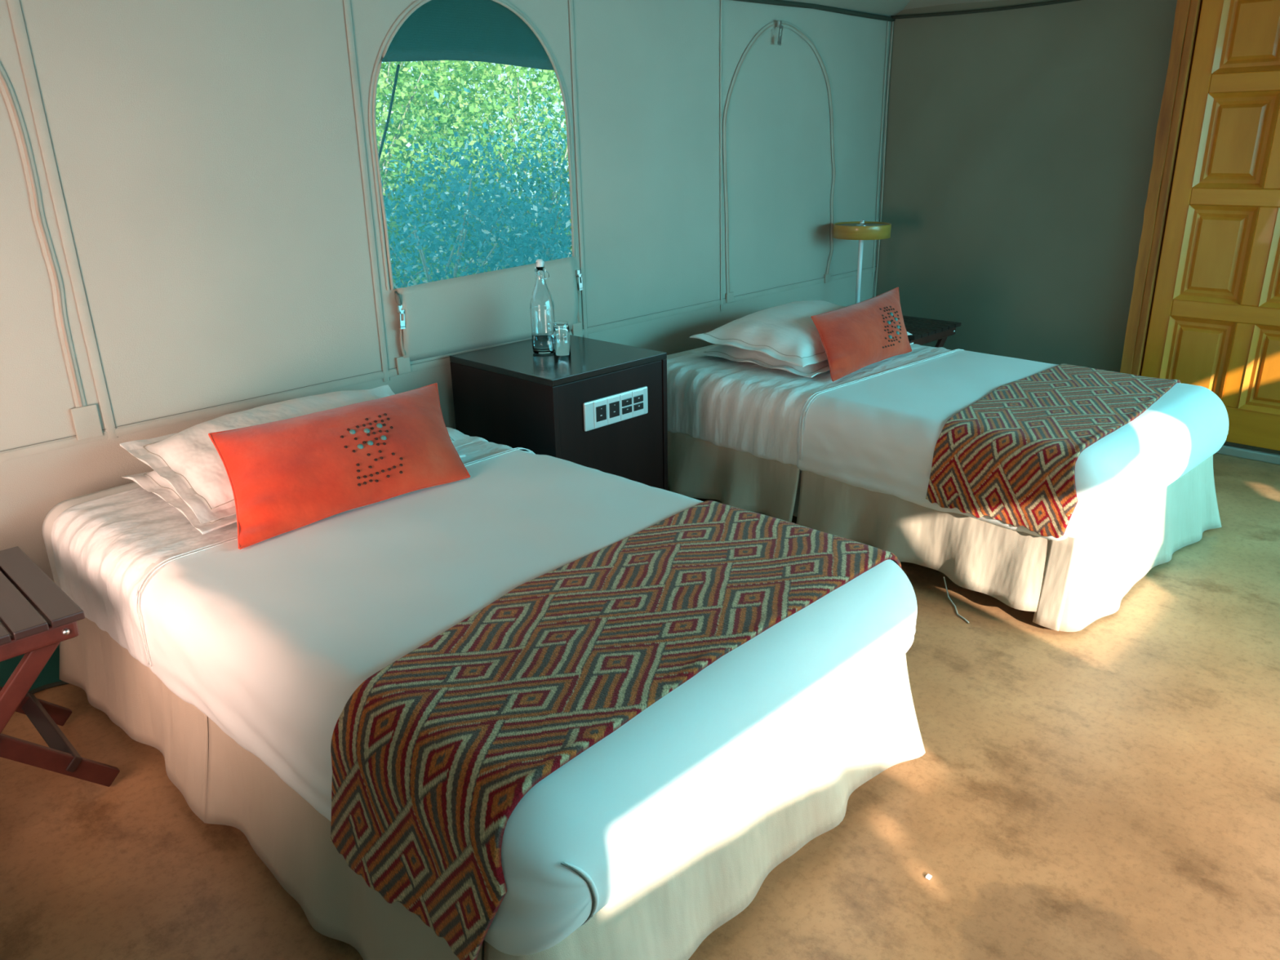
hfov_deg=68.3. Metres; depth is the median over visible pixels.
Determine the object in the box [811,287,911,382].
cushion
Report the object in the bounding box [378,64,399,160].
rope
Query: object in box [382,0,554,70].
canopy
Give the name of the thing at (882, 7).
ceiling
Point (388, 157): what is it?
shrub
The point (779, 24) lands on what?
window
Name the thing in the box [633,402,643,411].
rocker switch
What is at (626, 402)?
rocker switch
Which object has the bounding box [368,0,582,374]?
window
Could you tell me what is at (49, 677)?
trim
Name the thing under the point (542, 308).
water bottle
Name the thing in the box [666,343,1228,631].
bed
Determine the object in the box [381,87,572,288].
shrub
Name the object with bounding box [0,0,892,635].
wall
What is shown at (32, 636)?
folding table
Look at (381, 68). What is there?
shrub
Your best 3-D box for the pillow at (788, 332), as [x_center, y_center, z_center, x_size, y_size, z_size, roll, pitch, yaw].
[0.686,-0.656,3.942,0.630,0.133,0.910,18,27,42]
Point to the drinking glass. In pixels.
(562, 344)
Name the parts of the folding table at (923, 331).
rail, leg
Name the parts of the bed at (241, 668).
mattress, skirt panel, skirt panel, skirt panel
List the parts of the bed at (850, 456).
mattress, skirt panel, skirt panel, skirt panel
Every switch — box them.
[582,386,648,431]
[622,397,631,406]
[622,405,631,414]
[633,394,643,403]
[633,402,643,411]
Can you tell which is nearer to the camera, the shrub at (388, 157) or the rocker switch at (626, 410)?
the rocker switch at (626, 410)
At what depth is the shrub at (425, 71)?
7.58 m
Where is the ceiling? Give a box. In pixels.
[784,0,1000,16]
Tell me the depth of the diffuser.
4.72 m
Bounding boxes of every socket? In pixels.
[595,404,606,422]
[608,400,619,417]
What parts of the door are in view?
rough post, panel, panel, rail, rail, panel, rail, panel, rail, panel, panel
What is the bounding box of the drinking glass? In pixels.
[553,320,570,355]
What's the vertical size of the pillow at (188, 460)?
0.141 m
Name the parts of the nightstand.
panel, panel, panel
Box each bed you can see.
[41,429,925,959]
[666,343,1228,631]
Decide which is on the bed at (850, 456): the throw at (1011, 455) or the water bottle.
the throw at (1011, 455)
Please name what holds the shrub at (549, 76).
on the ground
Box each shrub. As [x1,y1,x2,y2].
[375,60,529,285]
[375,60,569,288]
[375,60,571,288]
[375,60,572,272]
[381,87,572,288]
[382,68,572,288]
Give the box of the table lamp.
[832,219,891,303]
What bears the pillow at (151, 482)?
on the bed at (241, 668)
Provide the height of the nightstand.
0.675 m
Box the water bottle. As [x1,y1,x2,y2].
[529,258,555,354]
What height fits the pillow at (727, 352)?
0.074 m
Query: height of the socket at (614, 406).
0.051 m
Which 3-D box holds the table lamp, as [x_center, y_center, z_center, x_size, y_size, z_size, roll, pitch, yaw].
[1.105,-1.047,4.755,0.280,0.509,0.280,18,27,42]
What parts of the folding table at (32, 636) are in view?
leg, leg, rail, leg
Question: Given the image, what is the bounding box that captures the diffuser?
[836,222,888,226]
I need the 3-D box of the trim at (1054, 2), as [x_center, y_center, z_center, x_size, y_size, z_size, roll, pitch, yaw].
[1.744,-2.191,4.355,1.321,0.032,0.016,18,27,42]
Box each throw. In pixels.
[330,500,902,959]
[925,363,1180,537]
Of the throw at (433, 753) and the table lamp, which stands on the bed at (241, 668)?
the throw at (433, 753)
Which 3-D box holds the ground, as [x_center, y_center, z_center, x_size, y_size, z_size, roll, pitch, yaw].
[-4.684,-1.691,9.254,13.890,0.080,20.000,18,27,42]
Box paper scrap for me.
[925,873,932,879]
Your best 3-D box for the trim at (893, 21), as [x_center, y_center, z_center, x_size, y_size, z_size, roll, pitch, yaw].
[1.306,-1.435,5.131,0.008,1.920,0.020,18,27,42]
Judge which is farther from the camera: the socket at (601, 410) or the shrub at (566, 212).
the shrub at (566, 212)
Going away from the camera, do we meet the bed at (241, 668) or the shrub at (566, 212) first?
the bed at (241, 668)
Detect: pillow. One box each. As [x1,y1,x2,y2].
[119,384,474,524]
[121,450,465,534]
[689,300,911,367]
[690,342,913,377]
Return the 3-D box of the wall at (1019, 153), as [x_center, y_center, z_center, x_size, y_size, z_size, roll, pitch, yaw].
[2.864,-0.973,3.687,4.470,1.970,0.023,18,27,42]
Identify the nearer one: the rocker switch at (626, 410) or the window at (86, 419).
the window at (86, 419)
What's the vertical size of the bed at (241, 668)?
0.533 m
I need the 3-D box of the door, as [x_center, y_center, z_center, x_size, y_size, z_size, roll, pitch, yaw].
[2.595,-1.029,3.916,0.942,1.930,0.082,18,27,42]
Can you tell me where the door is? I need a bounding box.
[1120,0,1279,464]
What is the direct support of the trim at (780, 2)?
attached to the wall at (205, 169)
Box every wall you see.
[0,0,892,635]
[874,0,1279,453]
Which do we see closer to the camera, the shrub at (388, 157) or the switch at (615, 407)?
the switch at (615, 407)
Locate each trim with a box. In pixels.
[0,644,69,693]
[733,0,895,22]
[874,21,893,297]
[891,0,1079,18]
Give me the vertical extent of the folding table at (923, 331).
0.466 m
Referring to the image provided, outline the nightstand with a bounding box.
[449,334,667,490]
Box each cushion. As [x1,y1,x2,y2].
[208,382,470,549]
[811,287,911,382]
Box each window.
[0,62,102,440]
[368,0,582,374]
[723,20,835,302]
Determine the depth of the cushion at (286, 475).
2.32 m
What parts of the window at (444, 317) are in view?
zip pull, zip pull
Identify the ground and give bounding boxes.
[396,213,571,286]
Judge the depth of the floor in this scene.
2.00 m
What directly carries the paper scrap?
on the floor
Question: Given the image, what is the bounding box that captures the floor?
[0,453,1279,959]
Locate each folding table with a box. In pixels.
[0,546,119,786]
[902,315,961,347]

